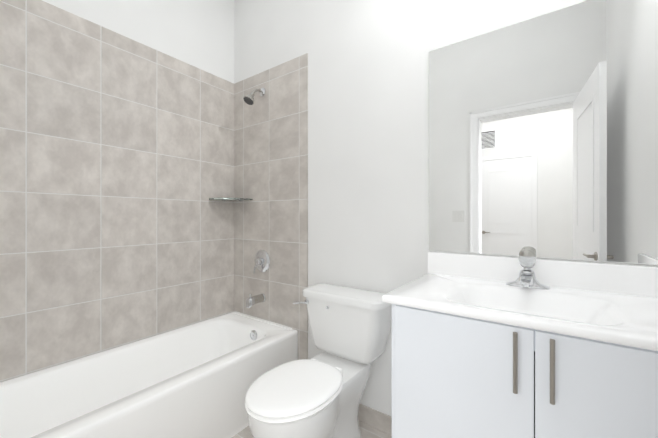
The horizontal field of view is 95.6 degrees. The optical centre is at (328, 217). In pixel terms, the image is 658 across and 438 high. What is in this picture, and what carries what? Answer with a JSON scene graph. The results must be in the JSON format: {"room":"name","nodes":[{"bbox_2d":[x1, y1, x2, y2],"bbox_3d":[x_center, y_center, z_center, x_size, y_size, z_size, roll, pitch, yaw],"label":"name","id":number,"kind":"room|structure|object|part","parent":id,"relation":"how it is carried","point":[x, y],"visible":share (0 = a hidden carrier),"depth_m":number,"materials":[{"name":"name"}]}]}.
{"room":"bathroom","nodes":[
{"label":"bathroom","id":0,"kind":"room"},
{"bbox_2d":[3,0,233,381],"bbox_3d":[-1.349,-0.365,1.877,0.120,3.200,1.940,0,0,36],"label":"wall","id":1,"kind":"structure","parent":0,"point":[199,34],"depth_m":2.14,"materials":[{"name":"paint"}]},
{"bbox_2d":[0,0,233,381],"bbox_3d":[-1.297,-0.171,1.840,0.008,1.928,1.699,0,0,36],"label":"wall tile","id":2,"kind":"structure","parent":1,"relation":"attached to","point":[116,174],"depth_m":1.76,"materials":[{"name":"beige tile"}]},
{"bbox_2d":[232,421,391,437],"bbox_3d":[-0.813,1.284,-0.050,4.440,0.100,4.440,0,0,36],"label":"floor","id":3,"kind":"structure","parent":0,"point":[367,431],"depth_m":1.71,"materials":[{"name":"tile"}]},
{"bbox_2d":[0,312,297,437],"bbox_3d":[-1.002,1.012,1.637,0.717,0.446,1.677,0,0,36],"label":"bathtub","id":4,"kind":"object","parent":3,"relation":"on","point":[196,380],"visible":0.98,"depth_m":1.62,"materials":[{"name":"ceramic"}]},
{"bbox_2d":[245,283,391,437],"bbox_3d":[-0.077,0.831,1.506,0.553,0.807,0.788,0,0,36],"label":"toilet","id":5,"kind":"object","parent":3,"relation":"on","point":[319,395],"visible":1,"depth_m":1.52,"materials":[{"name":"ceramic"}]},
{"bbox_2d":[382,249,657,437],"bbox_3d":[0.716,0.683,1.066,0.898,1.104,0.599,0,0,36],"label":"bathroom vanity","id":6,"kind":"object","parent":3,"relation":"on","point":[526,344],"visible":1,"depth_m":0.94,"materials":[{"name":"paint"}]},
{"bbox_3d":[0.586,0.725,0.846,0.841,0.811,0.018,0,0,36],"label":"door","id":7,"kind":"part","parent":6,"relation":"part of","materials":[{"name":"paint"}]},
{"bbox_2d":[506,249,549,289],"bbox_3d":[0.806,0.209,1.216,0.156,0.157,0.156,0,0,36],"label":"faucet","id":8,"kind":"object","parent":6,"relation":"on","point":[527,280],"depth_m":1.23,"materials":[{"name":"silver metal"}]},
{"bbox_3d":[0.567,0.409,0.827,0.096,0.170,0.037,0,0,36],"label":"handle","id":9,"kind":"part","parent":6,"relation":"part of","materials":[{"name":"silver metal"}]},
{"bbox_2d":[234,0,657,416],"bbox_3d":[0.262,-0.365,1.838,2.780,3.200,0.120,0,0,36],"label":"wall","id":10,"kind":"structure","parent":0,"point":[368,145],"depth_m":1.78,"materials":[{"name":"paint"}]},
{"bbox_2d":[209,198,252,200],"bbox_3d":[-0.775,-0.143,2.355,0.236,0.016,0.236,0,0,36],"label":"glass corner shelf","id":11,"kind":"object","parent":10,"relation":"attached to","point":[232,199],"visible":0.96,"depth_m":2.33,"materials":[{"name":"silver glass"}]},
{"bbox_2d":[234,53,307,359],"bbox_3d":[-0.472,0.050,2.288,0.808,2.370,0.008,0,0,36],"label":"wall tile","id":12,"kind":"structure","parent":10,"relation":"attached to","point":[271,156],"depth_m":2.24,"materials":[{"name":"beige tile"}]},
{"bbox_2d":[243,88,264,104],"bbox_3d":[-0.566,-0.927,2.246,0.082,0.164,0.170,0,0,36],"label":"shower head","id":13,"kind":"object","parent":12,"relation":"attached to","point":[249,99],"visible":1,"depth_m":2.22},
{"bbox_2d":[246,293,265,307],"bbox_3d":[-0.559,0.616,2.255,0.072,0.100,0.144,0,0,36],"label":"tub spout","id":14,"kind":"object","parent":12,"relation":"attached to","point":[251,301],"visible":1,"depth_m":2.22,"materials":[{"name":"silver metal"}]},
{"bbox_2d":[253,250,269,272],"bbox_3d":[-0.537,0.337,2.286,0.172,0.176,0.068,0,0,36],"label":"shower valve","id":15,"kind":"object","parent":12,"relation":"attached to","point":[262,261],"visible":1,"depth_m":2.28,"materials":[{"name":"silver metal"}]},
{"bbox_2d":[358,404,391,435],"bbox_3d":[0.202,1.182,1.803,0.857,0.105,0.008,0,0,36],"label":"baseboard","id":16,"kind":"structure","parent":10,"relation":"attached to","point":[376,419],"depth_m":1.75,"materials":[{"name":"tile"}]},
{"bbox_2d":[429,0,657,264],"bbox_3d":[0.889,-0.351,1.307,0.898,1.048,0.006,0,0,36],"label":"mirror","id":17,"kind":"object","parent":10,"relation":"attached to","point":[543,135],"visible":0.9,"depth_m":1.26,"materials":[{"name":"silver mirror"}]}
]}

